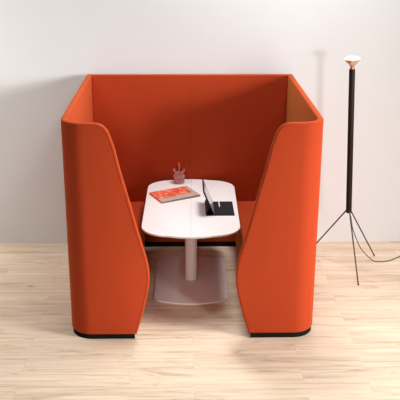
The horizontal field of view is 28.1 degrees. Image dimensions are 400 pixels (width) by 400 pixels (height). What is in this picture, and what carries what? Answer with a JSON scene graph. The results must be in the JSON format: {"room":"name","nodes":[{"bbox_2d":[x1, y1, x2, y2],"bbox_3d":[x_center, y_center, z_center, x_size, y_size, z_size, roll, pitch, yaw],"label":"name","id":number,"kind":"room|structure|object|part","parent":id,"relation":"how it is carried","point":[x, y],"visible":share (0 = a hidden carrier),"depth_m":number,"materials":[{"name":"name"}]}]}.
{"room":"office meeting area","nodes":[
{"label":"office meeting area","id":0,"kind":"room"},
{"bbox_2d":[0,0,399,243],"bbox_3d":[0.400,-1.548,7.833,19.000,4.200,0.100,0,19,-1],"label":"wall","id":1,"kind":"structure","parent":0,"point":[48,48],"depth_m":7.85,"materials":[{"name":"white paint"}]},
{"bbox_2d":[0,241,399,399],"bbox_3d":[0.554,2.826,1.923,19.000,0.100,14.165,0,19,-1],"label":"floor","id":2,"kind":"structure","parent":0,"point":[350,350],"depth_m":6.45,"materials":[{"name":"brown wood"}]},
{"bbox_2d":[141,179,239,304],"bbox_3d":[-0.084,0.401,7.492,0.850,0.750,1.560,0,19,0],"label":"meeting table","id":3,"kind":"object","parent":2,"relation":"on","point":[189,279],"visible":0.98,"depth_m":7.37,"materials":[{"name":"white laminate"},{"name":"white painted metal"}]},
{"bbox_2d":[149,186,199,203],"bbox_3d":[-0.241,-0.053,7.621,0.435,0.019,0.300,-11,22,-28],"label":"notebook","id":4,"kind":"object","parent":3,"relation":"on","point":[184,192],"visible":1,"depth_m":7.59,"materials":[{"name":"orange printed paper"},{"name":"cardboard"}]},
{"bbox_2d":[149,186,190,198],"bbox_3d":[-0.274,-0.070,7.641,0.392,0.001,0.222,-11,22,-28],"label":"print","id":5,"kind":"object","parent":4,"relation":"on","point":[184,190],"depth_m":7.62},
{"bbox_2d":[173,169,184,183],"bbox_3d":[-0.209,-0.237,7.965,0.119,0.136,0.119,0,19,-1],"label":"pen cup","id":6,"kind":"object","parent":3,"relation":"on","point":[178,176],"visible":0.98,"depth_m":7.93,"materials":[{"name":"pink ceramic"}]},
{"bbox_3d":[-0.085,0.748,7.614,0.672,0.014,1.080,0,19,0],"label":"plate","id":7,"kind":"part","parent":3,"relation":"part of","materials":[{"name":"metal"}]},
{"bbox_2d":[202,180,234,215],"bbox_3d":[0.164,-0.027,7.241,0.283,0.225,0.365,0,19,-1],"label":"tablet computer","id":8,"kind":"object","parent":3,"relation":"on","point":[212,208],"visible":1,"depth_m":7.22,"materials":[{"name":"plastic"}]},
{"bbox_3d":[0.229,0.073,7.278,0.138,0.001,0.341,0,19,-1],"label":"key panel","id":9,"kind":"part","parent":8,"relation":"part of","materials":[{"name":"black plastic"}]},
{"bbox_2d":[61,74,323,338],"bbox_3d":[-0.079,-0.048,7.176,2.010,1.808,1.987,0,19,-1],"label":"booth","id":10,"kind":"object","parent":2,"relation":"on","point":[261,135],"visible":1,"depth_m":6.48,"materials":[{"name":"orange fabric"}]},
{"bbox_3d":[-1.061,-0.100,7.249,0.050,1.766,1.770,0,19,-1],"label":"panel","id":11,"kind":"part","parent":10,"relation":"part of","materials":[{"name":"orange fabric"}]},
{"bbox_3d":[-0.747,0.249,6.266,0.688,1.766,0.176,5,20,13],"label":"wing panel","id":12,"kind":"part","parent":10,"relation":"part of","materials":[{"name":"orange fabric"}]},
{"bbox_3d":[-0.579,-0.395,8.069,0.954,1.754,0.050,0,19,-1],"label":"panel","id":13,"kind":"part","parent":10,"relation":"part of","materials":[{"name":"orange fabric"}]},
{"bbox_3d":[0.377,-0.399,8.091,0.954,1.754,0.050,0,19,-1],"label":"panel","id":14,"kind":"part","parent":10,"relation":"part of","materials":[{"name":"orange fabric"}]},
{"bbox_3d":[0.634,0.243,6.297,0.688,1.766,0.176,-5,20,-16],"label":"wing panel","id":15,"kind":"part","parent":10,"relation":"part of","materials":[{"name":"orange fabric"}]},
{"bbox_3d":[0.899,-0.108,7.294,0.050,1.766,1.770,0,19,-1],"label":"panel","id":16,"kind":"part","parent":10,"relation":"part of","materials":[{"name":"orange fabric"}]},
{"bbox_2d":[317,56,399,284],"bbox_3d":[1.655,-0.427,7.859,0.820,2.080,1.302,18,26,41],"label":"floor lamp","id":17,"kind":"object","parent":2,"relation":"on","point":[351,61],"visible":0.97,"depth_m":7.47,"materials":[{"name":"black metal"}]},
{"bbox_3d":[1.267,0.313,7.960,0.013,0.614,0.476,-16,25,-38],"label":"leg","id":18,"kind":"part","parent":17,"relation":"part of","materials":[{"name":"grey metal"}]},
{"bbox_3d":[1.373,-1.278,7.194,0.143,0.033,0.143,0,19,-1],"label":"bulb","id":19,"kind":"part","parent":17,"relation":"part of","materials":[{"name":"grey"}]},
{"bbox_3d":[1.373,-1.235,7.209,0.141,0.071,0.141,0,19,-1],"label":"bulb","id":20,"kind":"part","parent":17,"relation":"part of","materials":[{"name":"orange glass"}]},
{"bbox_3d":[1.460,0.446,7.586,0.013,0.613,0.395,-3,20,-8],"label":"leg","id":21,"kind":"part","parent":17,"relation":"part of","materials":[{"name":"grey metal"}]},
{"bbox_3d":[1.611,0.326,7.928,0.455,0.613,0.013,-16,25,-38],"label":"leg","id":22,"kind":"part","parent":17,"relation":"part of","materials":[{"name":"grey metal"}]},
{"bbox_3d":[1.935,0.314,7.997,1.099,0.590,0.089,-10,22,-27],"label":"power cord","id":23,"kind":"part","parent":17,"relation":"part of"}
]}

